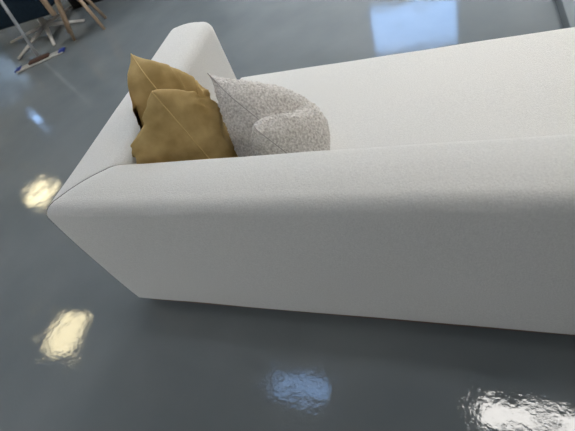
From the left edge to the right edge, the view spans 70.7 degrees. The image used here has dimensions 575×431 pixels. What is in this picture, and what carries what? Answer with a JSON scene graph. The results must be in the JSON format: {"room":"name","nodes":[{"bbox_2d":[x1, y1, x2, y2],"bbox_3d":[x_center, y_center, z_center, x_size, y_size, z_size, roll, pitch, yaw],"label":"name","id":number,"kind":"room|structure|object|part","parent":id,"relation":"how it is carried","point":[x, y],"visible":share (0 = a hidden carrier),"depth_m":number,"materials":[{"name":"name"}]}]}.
{"room":"living room","nodes":[
{"label":"living room","id":0,"kind":"room"},
{"bbox_2d":[0,0,574,430],"bbox_3d":[-1.303,-0.309,2.811,14.000,0.100,10.900,0,53,22],"label":"floor","id":1,"kind":"structure","parent":0,"point":[80,350],"depth_m":1.85,"materials":[{"name":"grey concrete"}]},
{"bbox_2d":[0,0,64,72],"bbox_3d":[-2.909,-2.222,4.239,0.610,1.057,0.723,-21,48,6],"label":"mop","id":2,"kind":"object","parent":1,"relation":"on","point":[47,56],"visible":1,"depth_m":4.37,"materials":[{"name":"metal"}]},
{"bbox_3d":[-3.003,-2.236,4.263,0.042,1.019,0.650,-31,48,-4],"label":"handle","id":3,"kind":"part","parent":2,"relation":"part of","materials":[{"name":"metal"}]},
{"bbox_2d":[0,0,84,58],"bbox_3d":[-3.066,-2.526,4.695,1.130,0.835,1.156,16,60,32],"label":"lounge chair","id":4,"kind":"object","parent":1,"relation":"on","point":[23,11],"visible":0.93,"depth_m":4.59,"materials":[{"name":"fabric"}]},
{"bbox_3d":[-3.136,-2.419,4.475,0.860,0.595,0.100,-5,51,19],"label":"backrest","id":5,"kind":"part","parent":4,"relation":"part of","materials":[{"name":"blue fabric"}]},
{"bbox_3d":[-3.253,-2.276,5.071,0.597,0.092,0.064,-10,50,14],"label":"star arm","id":6,"kind":"part","parent":4,"relation":"part of","materials":[{"name":"metal"}]},
{"bbox_3d":[-3.045,-2.079,4.826,0.064,0.092,0.628,1,53,23],"label":"star arm","id":7,"kind":"part","parent":4,"relation":"part of","materials":[{"name":"metal"}]},
{"bbox_3d":[-2.673,-2.366,4.405,0.050,0.395,0.050,-5,51,19],"label":"post","id":8,"kind":"part","parent":4,"relation":"part of","materials":[{"name":"brown wood"}]},
{"bbox_3d":[-2.803,-2.140,4.777,0.064,0.092,0.676,-35,48,-8],"label":"star arm","id":9,"kind":"part","parent":4,"relation":"part of","materials":[{"name":"metal"}]},
{"bbox_3d":[-3.034,-2.605,4.818,0.860,0.180,0.650,-5,51,19],"label":"seat","id":10,"kind":"part","parent":4,"relation":"part of","materials":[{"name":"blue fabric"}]},
{"bbox_3d":[-2.904,-2.558,5.158,0.064,0.092,0.579,0,53,22],"label":"star arm","id":11,"kind":"part","parent":4,"relation":"part of","materials":[{"name":"metal"}]},
{"bbox_3d":[-2.693,-2.333,4.889,0.601,0.092,0.064,-1,53,22],"label":"star arm","id":12,"kind":"part","parent":4,"relation":"part of","materials":[{"name":"metal"}]},
{"bbox_2d":[54,0,106,40],"bbox_3d":[-2.349,-2.210,4.383,0.585,0.510,0.430,-16,49,10],"label":"stool","id":13,"kind":"object","parent":1,"relation":"on","point":[58,3],"visible":1,"depth_m":4.39,"materials":[{"name":"brown wood"}]},
{"bbox_3d":[-2.514,-2.259,4.510,0.288,0.481,0.046,12,58,30],"label":"leg","id":14,"kind":"part","parent":13,"relation":"part of","materials":[{"name":"brown wood"}]},
{"bbox_3d":[-2.383,-2.125,4.348,0.168,0.472,0.045,-28,48,-1],"label":"leg","id":15,"kind":"part","parent":13,"relation":"part of","materials":[{"name":"brown wood"}]},
{"bbox_3d":[-2.118,-2.183,4.289,0.138,0.470,0.045,10,57,28],"label":"leg","id":16,"kind":"part","parent":13,"relation":"part of","materials":[{"name":"brown wood"}]},
{"bbox_3d":[-2.175,-2.349,4.446,0.046,0.473,0.180,6,55,26],"label":"leg","id":17,"kind":"part","parent":13,"relation":"part of","materials":[{"name":"brown wood"}]},
{"bbox_2d":[68,0,100,8],"bbox_3d":[-2.195,-3.483,4.407,1.800,1.900,0.432,-5,51,18],"label":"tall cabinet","id":18,"kind":"object","parent":1,"relation":"on","point":[75,4],"visible":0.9,"depth_m":5.19,"materials":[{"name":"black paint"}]},
{"bbox_3d":[-2.642,-3.295,4.423,0.870,1.840,0.018,-5,51,18],"label":"door","id":19,"kind":"part","parent":18,"relation":"part of","materials":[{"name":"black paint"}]},
{"bbox_2d":[46,22,574,335],"bbox_3d":[0.694,-0.276,1.409,2.885,0.729,1.164,0,53,22],"label":"sofa","id":20,"kind":"object","parent":1,"relation":"on","point":[443,191],"visible":0.87,"depth_m":1.23,"materials":[{"name":"fabric"}]},
{"bbox_3d":[-0.514,-0.283,1.870,0.299,0.673,1.153,0,53,22],"label":"arm","id":21,"kind":"part","parent":20,"relation":"part of","materials":[{"name":"fabric"}]},
{"bbox_2d":[127,54,237,163],"bbox_3d":[-0.371,-0.304,1.469,0.274,0.509,0.342,0,53,22],"label":"throw cushion","id":22,"kind":"object","parent":20,"relation":"on","point":[178,119],"visible":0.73,"depth_m":1.39,"materials":[{"name":"yellow fabric"}]},
{"bbox_2d":[207,73,330,156],"bbox_3d":[-0.034,-0.321,1.431,0.353,0.391,0.388,-30,48,-4],"label":"throw cushion","id":23,"kind":"object","parent":20,"relation":"on","point":[259,118],"visible":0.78,"depth_m":1.38,"materials":[{"name":"fabric"}]},
{"bbox_3d":[0.583,0.084,1.124,2.874,0.673,0.222,0,53,22],"label":"backrest","id":24,"kind":"part","parent":20,"relation":"part of","materials":[{"name":"fabric"}]},
{"bbox_3d":[0.786,-0.084,1.633,2.744,0.012,1.127,0,53,22],"label":"board","id":25,"kind":"part","parent":20,"relation":"part of","materials":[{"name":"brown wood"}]},
{"bbox_2d":[238,27,574,156],"bbox_3d":[0.736,-0.330,1.515,2.282,0.183,0.940,0,53,22],"label":"seat cushion","id":26,"kind":"object","parent":20,"relation":"on","point":[520,86],"depth_m":1.56,"materials":[{"name":"fabric"}]},
{"bbox_2d":[556,0,574,28],"bbox_3d":[2.903,-1.910,2.281,2.575,0.075,2.700,0,53,22],"label":"display platform","id":27,"kind":"object","parent":1,"relation":"on","point":[566,8],"visible":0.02,"depth_m":2.15,"materials":[{"name":"paint"}]}
]}

